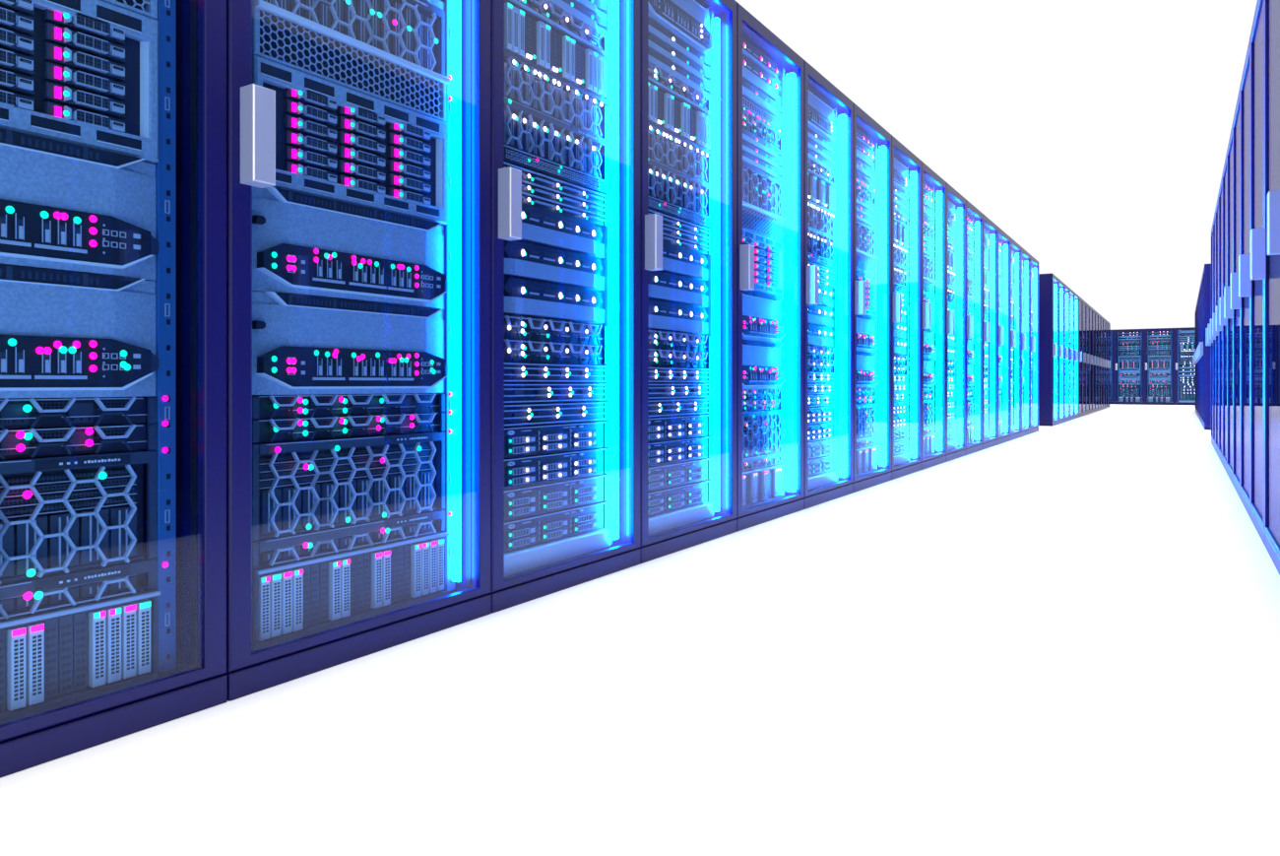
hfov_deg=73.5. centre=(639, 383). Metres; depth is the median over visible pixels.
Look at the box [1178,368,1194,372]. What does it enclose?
server
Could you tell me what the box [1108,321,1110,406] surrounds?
tall cabinet
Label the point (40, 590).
grille
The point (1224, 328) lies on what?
tall cabinet
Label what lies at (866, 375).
server
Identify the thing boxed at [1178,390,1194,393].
server
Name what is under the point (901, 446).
server
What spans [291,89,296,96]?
indicator light
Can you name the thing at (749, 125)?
unit
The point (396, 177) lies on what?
indicator light
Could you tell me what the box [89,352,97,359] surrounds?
indicator light
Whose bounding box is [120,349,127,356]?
indicator light
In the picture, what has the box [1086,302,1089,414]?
tall cabinet
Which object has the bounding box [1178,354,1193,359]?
server
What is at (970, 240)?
server
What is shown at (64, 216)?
indicator light
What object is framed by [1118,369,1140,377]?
server
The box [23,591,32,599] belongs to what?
indicator light
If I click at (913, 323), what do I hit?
tall cabinet
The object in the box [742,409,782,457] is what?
server
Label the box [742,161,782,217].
server
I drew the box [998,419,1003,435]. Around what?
server
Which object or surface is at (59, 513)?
server
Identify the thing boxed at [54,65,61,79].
indicator light
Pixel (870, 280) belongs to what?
server
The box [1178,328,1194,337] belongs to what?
server
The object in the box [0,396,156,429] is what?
unit
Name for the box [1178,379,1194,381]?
unit
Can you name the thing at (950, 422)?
server
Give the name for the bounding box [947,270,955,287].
server
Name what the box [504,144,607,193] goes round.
unit
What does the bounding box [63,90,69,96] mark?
indicator light
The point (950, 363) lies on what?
unit
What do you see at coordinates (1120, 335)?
server
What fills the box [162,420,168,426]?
indicator light
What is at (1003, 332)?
tall cabinet
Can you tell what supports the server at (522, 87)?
in the tall cabinet at (621, 235)
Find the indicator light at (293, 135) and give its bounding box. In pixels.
[291,132,296,142]
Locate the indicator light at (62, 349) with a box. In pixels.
[59,345,66,353]
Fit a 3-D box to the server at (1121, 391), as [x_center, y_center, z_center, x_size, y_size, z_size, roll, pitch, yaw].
[13.085,0.206,22.886,0.501,0.183,0.364,0,0,32]
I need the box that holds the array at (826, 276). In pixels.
[807,260,834,288]
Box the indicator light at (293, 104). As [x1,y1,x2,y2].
[291,102,296,112]
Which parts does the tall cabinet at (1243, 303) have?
handle, door, cabinet frame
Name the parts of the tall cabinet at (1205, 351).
handle, door, cabinet frame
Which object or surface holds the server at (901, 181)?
in the tall cabinet at (913, 323)
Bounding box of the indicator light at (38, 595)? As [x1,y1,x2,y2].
[33,590,43,599]
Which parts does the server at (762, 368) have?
panel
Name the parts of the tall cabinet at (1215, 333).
handle, door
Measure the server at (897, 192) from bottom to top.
0.047 m
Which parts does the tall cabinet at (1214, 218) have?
handle, door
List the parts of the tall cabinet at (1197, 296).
door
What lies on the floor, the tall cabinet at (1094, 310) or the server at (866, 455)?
the tall cabinet at (1094, 310)
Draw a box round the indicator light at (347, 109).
[344,107,349,114]
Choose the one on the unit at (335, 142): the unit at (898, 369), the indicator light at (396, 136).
the indicator light at (396, 136)
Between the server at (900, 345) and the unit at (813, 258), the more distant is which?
the server at (900, 345)
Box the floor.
[0,404,1279,855]
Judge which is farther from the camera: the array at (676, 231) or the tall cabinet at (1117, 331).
the tall cabinet at (1117, 331)
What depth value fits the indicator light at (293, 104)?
1.68 m
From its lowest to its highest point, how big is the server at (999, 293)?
0.159 m
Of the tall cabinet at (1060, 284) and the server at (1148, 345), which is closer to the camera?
the tall cabinet at (1060, 284)
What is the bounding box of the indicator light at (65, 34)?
[63,32,69,38]
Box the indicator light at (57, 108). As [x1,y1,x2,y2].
[54,105,61,117]
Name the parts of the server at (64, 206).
panel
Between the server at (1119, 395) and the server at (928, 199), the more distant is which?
the server at (1119, 395)
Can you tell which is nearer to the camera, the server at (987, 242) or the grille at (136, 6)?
the grille at (136, 6)
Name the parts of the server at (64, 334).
panel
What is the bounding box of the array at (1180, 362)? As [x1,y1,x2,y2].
[1178,361,1192,365]
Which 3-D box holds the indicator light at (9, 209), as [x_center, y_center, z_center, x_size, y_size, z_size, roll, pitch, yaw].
[-0.926,-0.256,1.261,0.004,0.011,0.012,0,0,32]
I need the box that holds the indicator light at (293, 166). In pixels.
[291,164,296,173]
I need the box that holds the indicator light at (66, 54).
[63,51,69,58]
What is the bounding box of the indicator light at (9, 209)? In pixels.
[5,205,14,213]
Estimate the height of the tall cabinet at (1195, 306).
1.998 m
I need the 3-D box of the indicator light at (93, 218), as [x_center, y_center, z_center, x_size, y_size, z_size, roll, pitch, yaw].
[-0.865,-0.261,1.357,0.004,0.011,0.012,0,0,32]
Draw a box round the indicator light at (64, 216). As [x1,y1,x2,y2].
[61,212,67,220]
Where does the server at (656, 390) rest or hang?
on the server at (686, 406)
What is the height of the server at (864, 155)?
0.097 m
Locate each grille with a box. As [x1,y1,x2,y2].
[0,576,135,619]
[115,0,149,12]
[268,520,436,565]
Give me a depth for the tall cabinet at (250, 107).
1.86 m
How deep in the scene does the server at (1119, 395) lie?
22.75 m
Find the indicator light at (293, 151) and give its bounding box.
[291,148,296,158]
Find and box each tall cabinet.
[0,0,227,776]
[225,0,491,701]
[488,0,639,613]
[638,0,736,563]
[735,1,803,531]
[803,59,853,509]
[851,102,891,492]
[891,134,921,479]
[920,161,946,469]
[945,182,965,461]
[965,198,982,454]
[981,213,997,448]
[997,226,1010,444]
[1010,237,1021,440]
[1021,247,1030,436]
[1030,255,1038,433]
[1038,272,1058,426]
[1058,278,1064,423]
[1064,283,1069,421]
[1069,288,1074,420]
[1074,292,1079,418]
[1079,296,1083,416]
[1082,300,1086,415]
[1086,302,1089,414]
[1089,306,1092,413]
[1092,308,1095,412]
[1095,311,1098,411]
[1098,313,1101,410]
[1101,316,1103,409]
[1103,318,1105,408]
[1105,319,1108,407]
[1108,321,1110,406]
[1110,329,1114,404]
[1114,328,1144,404]
[1144,327,1174,404]
[1174,326,1194,404]
[1193,301,1197,414]
[1193,306,1196,410]
[1194,296,1198,416]
[1194,311,1195,410]
[1195,291,1199,418]
[1196,281,1201,422]
[1196,286,1200,420]
[1197,276,1202,424]
[1198,271,1203,426]
[1199,263,1211,430]
[1206,222,1213,445]
[1208,207,1215,450]
[1210,192,1218,456]
[1213,173,1222,464]
[1216,148,1227,473]
[1219,124,1233,485]
[1224,84,1241,498]
[1230,35,1251,517]
[1238,0,1265,544]
[1250,0,1279,574]
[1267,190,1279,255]
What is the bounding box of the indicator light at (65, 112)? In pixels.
[63,110,69,116]
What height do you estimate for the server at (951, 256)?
0.153 m
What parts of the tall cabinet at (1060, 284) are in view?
handle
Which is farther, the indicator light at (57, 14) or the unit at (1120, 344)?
the unit at (1120, 344)
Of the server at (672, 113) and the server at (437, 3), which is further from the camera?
the server at (672, 113)
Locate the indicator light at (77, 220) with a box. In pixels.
[73,216,81,224]
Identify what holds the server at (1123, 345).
on the server at (1119, 347)
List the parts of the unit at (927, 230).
patch panel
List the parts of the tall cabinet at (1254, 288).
handle, door, cabinet frame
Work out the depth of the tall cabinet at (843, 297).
4.31 m
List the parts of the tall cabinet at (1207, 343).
handle, door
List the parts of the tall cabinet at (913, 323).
handle, blank panel, cabinet frame, mounting post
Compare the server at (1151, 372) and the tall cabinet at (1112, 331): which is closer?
the server at (1151, 372)
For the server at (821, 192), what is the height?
0.153 m
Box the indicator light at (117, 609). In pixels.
[115,607,121,613]
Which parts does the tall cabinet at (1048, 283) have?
handle, door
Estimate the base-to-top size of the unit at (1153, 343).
0.061 m
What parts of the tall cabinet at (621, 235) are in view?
handle, blank panel, cabinet frame, mounting post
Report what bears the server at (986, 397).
on the server at (986, 406)
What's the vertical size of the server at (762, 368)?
0.196 m
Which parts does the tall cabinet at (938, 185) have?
handle, vent panel, mounting post, cabinet frame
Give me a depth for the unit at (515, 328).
2.40 m
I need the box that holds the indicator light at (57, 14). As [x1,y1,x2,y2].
[54,10,61,20]
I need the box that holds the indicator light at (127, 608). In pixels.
[125,605,130,611]
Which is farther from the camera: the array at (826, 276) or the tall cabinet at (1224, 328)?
the tall cabinet at (1224, 328)
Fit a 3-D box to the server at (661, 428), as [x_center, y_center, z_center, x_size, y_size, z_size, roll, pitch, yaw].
[-0.016,0.155,3.069,0.362,0.078,0.501,0,0,32]
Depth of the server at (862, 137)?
4.73 m
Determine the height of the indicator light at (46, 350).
0.011 m
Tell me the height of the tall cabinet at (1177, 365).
1.998 m
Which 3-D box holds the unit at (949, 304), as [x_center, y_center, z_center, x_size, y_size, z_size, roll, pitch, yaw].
[2.160,-0.597,6.520,0.360,0.038,0.501,0,0,32]
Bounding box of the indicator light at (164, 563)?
[162,561,168,567]
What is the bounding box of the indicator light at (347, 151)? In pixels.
[344,148,349,157]
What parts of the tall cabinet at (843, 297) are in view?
handle, blank panel, mounting post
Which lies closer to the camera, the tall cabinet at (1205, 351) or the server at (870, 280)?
the server at (870, 280)
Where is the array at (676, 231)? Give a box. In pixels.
[648,208,710,255]
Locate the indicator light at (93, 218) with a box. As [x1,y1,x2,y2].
[89,214,97,222]
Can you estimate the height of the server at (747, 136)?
0.046 m
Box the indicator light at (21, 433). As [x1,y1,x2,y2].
[15,430,25,438]
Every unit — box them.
[0,0,158,163]
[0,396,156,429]
[0,423,156,459]
[252,55,447,225]
[252,392,446,418]
[252,412,446,443]
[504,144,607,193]
[504,315,607,345]
[504,338,607,364]
[517,0,607,52]
[648,64,710,112]
[648,195,710,228]
[648,329,710,352]
[648,348,710,368]
[742,112,782,151]
[742,387,782,399]
[742,398,782,411]
[807,158,834,183]
[807,252,834,268]
[807,345,834,360]
[807,358,834,372]
[856,184,875,205]
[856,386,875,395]
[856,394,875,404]
[894,210,907,225]
[894,282,907,293]
[894,354,907,365]
[894,364,907,374]
[923,224,933,239]
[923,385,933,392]
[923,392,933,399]
[947,243,955,253]
[947,301,955,308]
[947,359,955,368]
[947,368,955,376]
[967,252,972,261]
[1118,342,1140,345]
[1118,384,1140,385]
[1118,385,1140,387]
[1148,341,1170,344]
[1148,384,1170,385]
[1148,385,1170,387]
[1178,342,1194,344]
[1178,376,1194,379]
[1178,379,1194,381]
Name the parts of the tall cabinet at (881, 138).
handle, patch panel, vent panel, cabinet frame, mounting post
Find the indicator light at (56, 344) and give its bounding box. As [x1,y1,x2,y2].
[53,340,62,348]
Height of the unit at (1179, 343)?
0.052 m
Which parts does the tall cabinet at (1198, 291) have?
door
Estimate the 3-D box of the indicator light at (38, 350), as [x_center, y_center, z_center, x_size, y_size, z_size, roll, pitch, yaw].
[-0.905,-0.050,1.294,0.004,0.011,0.012,0,0,32]
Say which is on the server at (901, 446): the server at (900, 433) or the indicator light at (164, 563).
the server at (900, 433)
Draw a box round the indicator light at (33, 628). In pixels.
[30,625,37,632]
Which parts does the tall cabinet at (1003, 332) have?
vent panel, handle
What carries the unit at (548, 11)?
in the tall cabinet at (621, 235)
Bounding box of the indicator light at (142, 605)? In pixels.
[139,602,145,608]
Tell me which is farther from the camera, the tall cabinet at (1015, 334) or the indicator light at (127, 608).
the tall cabinet at (1015, 334)
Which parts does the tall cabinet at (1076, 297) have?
handle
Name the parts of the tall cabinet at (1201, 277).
glass pane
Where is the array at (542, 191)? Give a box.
[504,161,607,226]
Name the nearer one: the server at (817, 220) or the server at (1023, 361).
the server at (817, 220)
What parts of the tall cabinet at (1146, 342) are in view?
mounting post, patch panel, vent panel, mounting post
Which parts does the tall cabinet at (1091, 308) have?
handle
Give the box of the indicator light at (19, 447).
[15,444,25,451]
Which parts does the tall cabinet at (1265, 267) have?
handle, door, cabinet frame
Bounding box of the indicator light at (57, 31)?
[54,27,61,40]
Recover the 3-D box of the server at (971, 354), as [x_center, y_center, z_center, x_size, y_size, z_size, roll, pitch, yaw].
[2.531,-0.275,7.090,0.378,0.198,0.501,0,0,32]
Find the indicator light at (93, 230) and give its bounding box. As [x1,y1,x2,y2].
[89,227,97,234]
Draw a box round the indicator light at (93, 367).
[89,364,97,372]
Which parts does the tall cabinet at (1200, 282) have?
glass pane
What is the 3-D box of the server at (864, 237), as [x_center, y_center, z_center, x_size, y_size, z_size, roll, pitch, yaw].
[1.073,-0.805,4.794,0.364,0.159,0.501,0,0,32]
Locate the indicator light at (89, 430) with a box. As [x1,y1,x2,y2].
[85,427,93,435]
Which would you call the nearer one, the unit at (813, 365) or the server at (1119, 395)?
the unit at (813, 365)
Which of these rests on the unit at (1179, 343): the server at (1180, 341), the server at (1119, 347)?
the server at (1180, 341)
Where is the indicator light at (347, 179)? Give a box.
[344,177,349,186]
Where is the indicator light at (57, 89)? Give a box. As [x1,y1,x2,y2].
[54,85,61,98]
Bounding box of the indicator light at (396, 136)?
[394,134,398,143]
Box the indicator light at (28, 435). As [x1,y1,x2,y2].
[23,432,32,440]
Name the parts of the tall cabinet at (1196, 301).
glass pane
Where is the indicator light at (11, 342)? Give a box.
[7,338,16,345]
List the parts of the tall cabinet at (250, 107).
mounting post, handle, vent panel, mounting post, cabinet frame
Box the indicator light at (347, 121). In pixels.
[344,119,349,127]
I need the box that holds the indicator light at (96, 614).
[93,612,100,618]
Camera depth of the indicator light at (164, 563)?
1.47 m
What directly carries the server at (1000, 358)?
in the tall cabinet at (1003, 332)
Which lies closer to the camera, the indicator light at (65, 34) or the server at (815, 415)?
the indicator light at (65, 34)
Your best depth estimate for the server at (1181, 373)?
22.05 m
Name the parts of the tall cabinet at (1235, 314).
handle, door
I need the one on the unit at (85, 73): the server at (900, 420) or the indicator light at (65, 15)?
the indicator light at (65, 15)
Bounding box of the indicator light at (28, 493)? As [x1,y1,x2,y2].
[22,490,32,499]
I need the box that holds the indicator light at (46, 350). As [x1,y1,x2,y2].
[43,346,51,354]
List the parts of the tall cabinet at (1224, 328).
handle, door, cabinet frame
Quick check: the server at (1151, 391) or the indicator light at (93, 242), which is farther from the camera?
the server at (1151, 391)
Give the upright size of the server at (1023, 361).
0.198 m
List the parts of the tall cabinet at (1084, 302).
handle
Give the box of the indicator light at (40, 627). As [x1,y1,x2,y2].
[37,624,44,631]
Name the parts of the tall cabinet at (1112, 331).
mounting post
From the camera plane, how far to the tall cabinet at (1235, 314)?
4.63 m
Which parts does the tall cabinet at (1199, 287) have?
glass pane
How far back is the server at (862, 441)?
4.75 m
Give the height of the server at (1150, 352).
0.159 m
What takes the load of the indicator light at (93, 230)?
on the server at (64, 206)
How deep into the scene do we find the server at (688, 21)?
3.00 m
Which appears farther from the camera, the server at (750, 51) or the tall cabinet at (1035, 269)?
the tall cabinet at (1035, 269)
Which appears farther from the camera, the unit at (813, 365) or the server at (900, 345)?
the server at (900, 345)
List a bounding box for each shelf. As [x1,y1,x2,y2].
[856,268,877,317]
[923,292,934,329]
[967,308,973,338]
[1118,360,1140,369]
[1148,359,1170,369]
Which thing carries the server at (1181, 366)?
on the server at (1183, 369)
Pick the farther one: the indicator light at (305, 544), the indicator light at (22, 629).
the indicator light at (305, 544)
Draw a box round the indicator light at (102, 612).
[100,610,106,617]
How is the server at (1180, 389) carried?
on the server at (1180, 392)
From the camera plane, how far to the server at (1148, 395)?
22.38 m
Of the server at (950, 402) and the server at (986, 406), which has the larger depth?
the server at (986, 406)
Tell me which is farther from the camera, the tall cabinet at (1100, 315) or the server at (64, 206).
the tall cabinet at (1100, 315)
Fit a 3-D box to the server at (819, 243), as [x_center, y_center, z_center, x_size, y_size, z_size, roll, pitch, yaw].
[0.711,-0.679,4.219,0.364,0.122,0.501,0,0,32]
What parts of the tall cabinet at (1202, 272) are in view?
door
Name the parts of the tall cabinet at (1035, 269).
handle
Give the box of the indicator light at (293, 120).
[291,118,296,127]
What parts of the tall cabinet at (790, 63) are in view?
handle, patch panel, vent panel, cabinet frame, mounting post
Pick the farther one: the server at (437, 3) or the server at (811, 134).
the server at (811, 134)
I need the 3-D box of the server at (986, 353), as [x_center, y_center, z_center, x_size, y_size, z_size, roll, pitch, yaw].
[2.887,-0.229,7.669,0.364,0.097,0.501,0,0,32]
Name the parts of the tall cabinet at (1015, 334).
handle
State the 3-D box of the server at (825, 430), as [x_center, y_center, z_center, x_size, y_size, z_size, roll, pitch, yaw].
[0.710,0.236,4.219,0.362,0.078,0.501,0,0,32]
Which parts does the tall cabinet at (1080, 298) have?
handle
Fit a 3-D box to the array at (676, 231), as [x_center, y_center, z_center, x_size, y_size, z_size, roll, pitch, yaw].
[-0.017,-0.527,3.070,0.360,0.097,0.501,0,0,32]
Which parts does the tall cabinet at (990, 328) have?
handle, blank panel, mounting post, cabinet frame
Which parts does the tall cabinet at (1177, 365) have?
mounting post, blank panel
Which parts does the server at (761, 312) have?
panel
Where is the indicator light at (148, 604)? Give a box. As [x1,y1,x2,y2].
[145,601,151,607]
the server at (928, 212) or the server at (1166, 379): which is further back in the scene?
the server at (1166, 379)
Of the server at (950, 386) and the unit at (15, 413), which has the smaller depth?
the unit at (15, 413)
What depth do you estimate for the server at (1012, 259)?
8.81 m
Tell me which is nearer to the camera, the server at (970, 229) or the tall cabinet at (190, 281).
the tall cabinet at (190, 281)
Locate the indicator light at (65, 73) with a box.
[63,70,69,76]
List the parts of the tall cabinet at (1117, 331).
mounting post, patch panel, vent panel, mounting post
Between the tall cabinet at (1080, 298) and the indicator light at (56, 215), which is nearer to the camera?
the indicator light at (56, 215)
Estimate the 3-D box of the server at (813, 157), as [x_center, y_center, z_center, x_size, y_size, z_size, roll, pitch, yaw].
[0.711,-1.078,4.219,0.365,0.047,0.501,0,0,32]
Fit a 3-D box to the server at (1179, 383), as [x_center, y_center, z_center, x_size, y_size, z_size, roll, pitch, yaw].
[14.236,0.026,22.162,0.501,0.053,0.362,0,0,32]
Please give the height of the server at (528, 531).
0.078 m
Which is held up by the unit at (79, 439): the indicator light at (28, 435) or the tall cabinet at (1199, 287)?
the indicator light at (28, 435)
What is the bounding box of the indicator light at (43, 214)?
[40,210,48,218]
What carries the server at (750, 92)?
on the tall cabinet at (790, 63)
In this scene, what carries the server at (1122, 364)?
in the tall cabinet at (1117, 331)
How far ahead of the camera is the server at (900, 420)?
5.35 m
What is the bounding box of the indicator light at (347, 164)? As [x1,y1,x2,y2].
[344,162,349,172]
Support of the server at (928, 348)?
in the tall cabinet at (938, 185)
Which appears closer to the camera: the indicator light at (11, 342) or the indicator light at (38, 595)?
the indicator light at (11, 342)
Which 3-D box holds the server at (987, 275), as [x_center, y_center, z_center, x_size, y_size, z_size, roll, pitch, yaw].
[2.889,-0.924,7.668,0.368,0.153,0.501,0,0,32]
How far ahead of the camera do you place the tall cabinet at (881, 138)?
4.88 m
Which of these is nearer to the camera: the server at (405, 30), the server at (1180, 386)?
the server at (405, 30)
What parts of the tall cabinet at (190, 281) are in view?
vent panel, mounting post, cabinet frame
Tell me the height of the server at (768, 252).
0.241 m
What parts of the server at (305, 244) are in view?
panel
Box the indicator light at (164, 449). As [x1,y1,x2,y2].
[162,447,168,452]
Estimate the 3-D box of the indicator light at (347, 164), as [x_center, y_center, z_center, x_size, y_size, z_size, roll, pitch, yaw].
[-0.614,-0.452,1.795,0.004,0.017,0.008,0,0,32]
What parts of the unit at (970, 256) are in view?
patch panel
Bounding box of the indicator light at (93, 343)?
[89,339,97,347]
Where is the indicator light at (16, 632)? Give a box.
[12,629,19,636]
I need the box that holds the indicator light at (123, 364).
[120,361,127,368]
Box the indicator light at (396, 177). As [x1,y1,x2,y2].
[394,176,398,184]
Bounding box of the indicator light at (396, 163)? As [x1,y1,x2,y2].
[394,162,398,170]
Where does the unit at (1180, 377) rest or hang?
in the tall cabinet at (1177, 365)
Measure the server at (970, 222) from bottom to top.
0.066 m
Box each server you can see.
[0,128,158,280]
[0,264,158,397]
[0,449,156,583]
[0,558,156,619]
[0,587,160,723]
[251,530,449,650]
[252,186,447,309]
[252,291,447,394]
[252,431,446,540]
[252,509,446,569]
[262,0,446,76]
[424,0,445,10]
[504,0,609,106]
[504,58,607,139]
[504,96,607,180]
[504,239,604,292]
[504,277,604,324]
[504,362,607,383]
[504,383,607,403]
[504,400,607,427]
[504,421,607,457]
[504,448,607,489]
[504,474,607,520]
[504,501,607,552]
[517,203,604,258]
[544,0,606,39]
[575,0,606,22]
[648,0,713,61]
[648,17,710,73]
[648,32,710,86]
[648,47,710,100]
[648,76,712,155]
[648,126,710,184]
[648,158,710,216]
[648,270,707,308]
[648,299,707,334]
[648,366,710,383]
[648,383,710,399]
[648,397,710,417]
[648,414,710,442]
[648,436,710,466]
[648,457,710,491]
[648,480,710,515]
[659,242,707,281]
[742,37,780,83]
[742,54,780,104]
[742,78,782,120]
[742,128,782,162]
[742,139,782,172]
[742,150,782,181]
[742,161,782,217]
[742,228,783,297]
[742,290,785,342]
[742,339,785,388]
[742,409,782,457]
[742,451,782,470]
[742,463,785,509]
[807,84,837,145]
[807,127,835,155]
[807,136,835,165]
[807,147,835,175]
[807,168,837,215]
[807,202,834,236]
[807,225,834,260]
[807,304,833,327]
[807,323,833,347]
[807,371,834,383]
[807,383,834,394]
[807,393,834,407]
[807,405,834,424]
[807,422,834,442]
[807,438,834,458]
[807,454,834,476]
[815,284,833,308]
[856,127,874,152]
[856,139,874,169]
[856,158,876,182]
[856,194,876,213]
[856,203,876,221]
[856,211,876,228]
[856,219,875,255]
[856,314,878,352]
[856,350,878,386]
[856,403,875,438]
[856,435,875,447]
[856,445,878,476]
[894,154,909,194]
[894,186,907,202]
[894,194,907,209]
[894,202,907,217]
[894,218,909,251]
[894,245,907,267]
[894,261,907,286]
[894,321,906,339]
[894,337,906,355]
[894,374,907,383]
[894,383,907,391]
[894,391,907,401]
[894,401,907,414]
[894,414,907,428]
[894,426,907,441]
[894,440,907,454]
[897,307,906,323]
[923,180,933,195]
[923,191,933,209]
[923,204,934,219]
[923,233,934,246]
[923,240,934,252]
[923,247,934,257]
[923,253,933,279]
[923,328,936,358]
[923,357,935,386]
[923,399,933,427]
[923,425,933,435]
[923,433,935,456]
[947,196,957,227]
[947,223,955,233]
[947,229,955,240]
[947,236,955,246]
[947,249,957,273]
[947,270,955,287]
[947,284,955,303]
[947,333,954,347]
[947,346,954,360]
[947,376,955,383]
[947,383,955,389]
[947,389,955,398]
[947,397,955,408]
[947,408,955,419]
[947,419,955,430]
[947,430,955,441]
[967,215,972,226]
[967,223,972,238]
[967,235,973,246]
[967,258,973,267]
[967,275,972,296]
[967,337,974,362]
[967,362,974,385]
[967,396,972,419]
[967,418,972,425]
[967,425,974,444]
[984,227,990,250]
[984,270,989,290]
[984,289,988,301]
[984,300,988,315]
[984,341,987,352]
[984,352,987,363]
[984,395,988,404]
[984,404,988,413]
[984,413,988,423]
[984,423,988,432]
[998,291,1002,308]
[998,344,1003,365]
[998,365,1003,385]
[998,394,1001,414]
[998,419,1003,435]
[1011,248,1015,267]
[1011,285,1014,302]
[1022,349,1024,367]
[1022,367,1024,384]
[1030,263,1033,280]
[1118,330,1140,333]
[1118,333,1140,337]
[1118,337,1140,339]
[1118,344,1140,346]
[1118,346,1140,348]
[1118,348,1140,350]
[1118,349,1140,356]
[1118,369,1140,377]
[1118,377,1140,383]
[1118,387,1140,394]
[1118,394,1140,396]
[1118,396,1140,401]
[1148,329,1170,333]
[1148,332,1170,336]
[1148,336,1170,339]
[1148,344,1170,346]
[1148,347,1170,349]
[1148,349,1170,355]
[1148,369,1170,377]
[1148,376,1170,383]
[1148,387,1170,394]
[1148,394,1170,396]
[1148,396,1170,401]
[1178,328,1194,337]
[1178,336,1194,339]
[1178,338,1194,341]
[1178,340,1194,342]
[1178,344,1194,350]
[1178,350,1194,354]
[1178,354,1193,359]
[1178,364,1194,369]
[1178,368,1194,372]
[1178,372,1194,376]
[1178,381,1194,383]
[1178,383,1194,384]
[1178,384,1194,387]
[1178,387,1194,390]
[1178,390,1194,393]
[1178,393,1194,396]
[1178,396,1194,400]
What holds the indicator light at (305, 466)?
attached to the server at (301, 485)
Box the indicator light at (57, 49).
[54,46,61,60]
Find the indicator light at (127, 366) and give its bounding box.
[124,363,130,370]
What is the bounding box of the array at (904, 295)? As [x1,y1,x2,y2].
[894,289,907,308]
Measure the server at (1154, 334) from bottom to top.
0.097 m
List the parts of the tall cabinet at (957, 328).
handle, blank panel, mounting post, cabinet frame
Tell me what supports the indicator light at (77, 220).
attached to the server at (64, 206)
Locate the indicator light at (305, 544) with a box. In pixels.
[302,541,308,548]
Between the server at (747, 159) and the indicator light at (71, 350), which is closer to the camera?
the indicator light at (71, 350)
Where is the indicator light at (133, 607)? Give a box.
[130,604,136,610]
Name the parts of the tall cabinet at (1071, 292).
handle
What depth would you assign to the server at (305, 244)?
1.77 m
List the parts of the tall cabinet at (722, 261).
handle, blank panel, mounting post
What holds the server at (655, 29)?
on the server at (655, 43)
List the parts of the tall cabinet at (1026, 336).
handle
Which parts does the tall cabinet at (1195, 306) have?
door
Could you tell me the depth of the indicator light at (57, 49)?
1.33 m
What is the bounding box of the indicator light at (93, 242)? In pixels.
[89,239,97,247]
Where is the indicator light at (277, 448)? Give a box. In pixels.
[274,446,280,452]
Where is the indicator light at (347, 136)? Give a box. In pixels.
[344,133,349,142]
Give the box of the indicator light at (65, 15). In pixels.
[63,12,69,18]
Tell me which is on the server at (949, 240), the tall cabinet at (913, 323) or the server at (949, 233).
the server at (949, 233)
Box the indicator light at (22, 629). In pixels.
[19,627,25,635]
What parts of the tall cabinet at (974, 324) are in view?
handle, vent panel, mounting post, cabinet frame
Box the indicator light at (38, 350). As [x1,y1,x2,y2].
[35,346,44,354]
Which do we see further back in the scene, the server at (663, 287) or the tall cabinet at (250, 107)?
the server at (663, 287)
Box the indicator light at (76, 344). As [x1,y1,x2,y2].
[72,340,80,347]
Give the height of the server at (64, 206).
0.198 m
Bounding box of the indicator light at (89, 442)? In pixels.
[85,439,93,446]
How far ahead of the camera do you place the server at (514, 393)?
2.39 m
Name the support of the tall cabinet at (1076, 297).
on the floor
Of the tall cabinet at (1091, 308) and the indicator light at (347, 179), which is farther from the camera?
the tall cabinet at (1091, 308)
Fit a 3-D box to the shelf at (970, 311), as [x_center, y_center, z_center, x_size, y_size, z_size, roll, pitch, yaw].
[2.525,-0.498,7.094,0.364,0.241,0.501,0,0,32]
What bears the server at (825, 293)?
in the tall cabinet at (843, 297)
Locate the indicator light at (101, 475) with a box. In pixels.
[98,471,107,479]
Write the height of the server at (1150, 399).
0.153 m
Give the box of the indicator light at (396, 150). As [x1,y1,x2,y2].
[394,148,398,157]
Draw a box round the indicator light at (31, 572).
[26,568,35,576]
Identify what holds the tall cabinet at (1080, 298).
on the floor
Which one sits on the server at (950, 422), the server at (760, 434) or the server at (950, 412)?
the server at (950, 412)
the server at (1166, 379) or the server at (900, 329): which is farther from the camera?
the server at (1166, 379)
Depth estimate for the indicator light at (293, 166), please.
1.68 m
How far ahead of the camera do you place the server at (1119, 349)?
22.79 m
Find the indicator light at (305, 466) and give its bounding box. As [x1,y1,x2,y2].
[303,463,309,469]
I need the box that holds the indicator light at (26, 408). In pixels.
[22,404,32,412]
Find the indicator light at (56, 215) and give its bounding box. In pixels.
[53,211,61,219]
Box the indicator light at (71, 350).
[67,346,76,353]
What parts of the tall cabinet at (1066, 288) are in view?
handle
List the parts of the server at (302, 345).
panel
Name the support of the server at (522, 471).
in the tall cabinet at (621, 235)
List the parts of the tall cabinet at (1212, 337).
handle, door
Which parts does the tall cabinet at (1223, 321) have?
handle, door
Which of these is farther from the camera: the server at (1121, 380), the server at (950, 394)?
the server at (1121, 380)
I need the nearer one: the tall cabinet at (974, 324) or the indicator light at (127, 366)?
the indicator light at (127, 366)

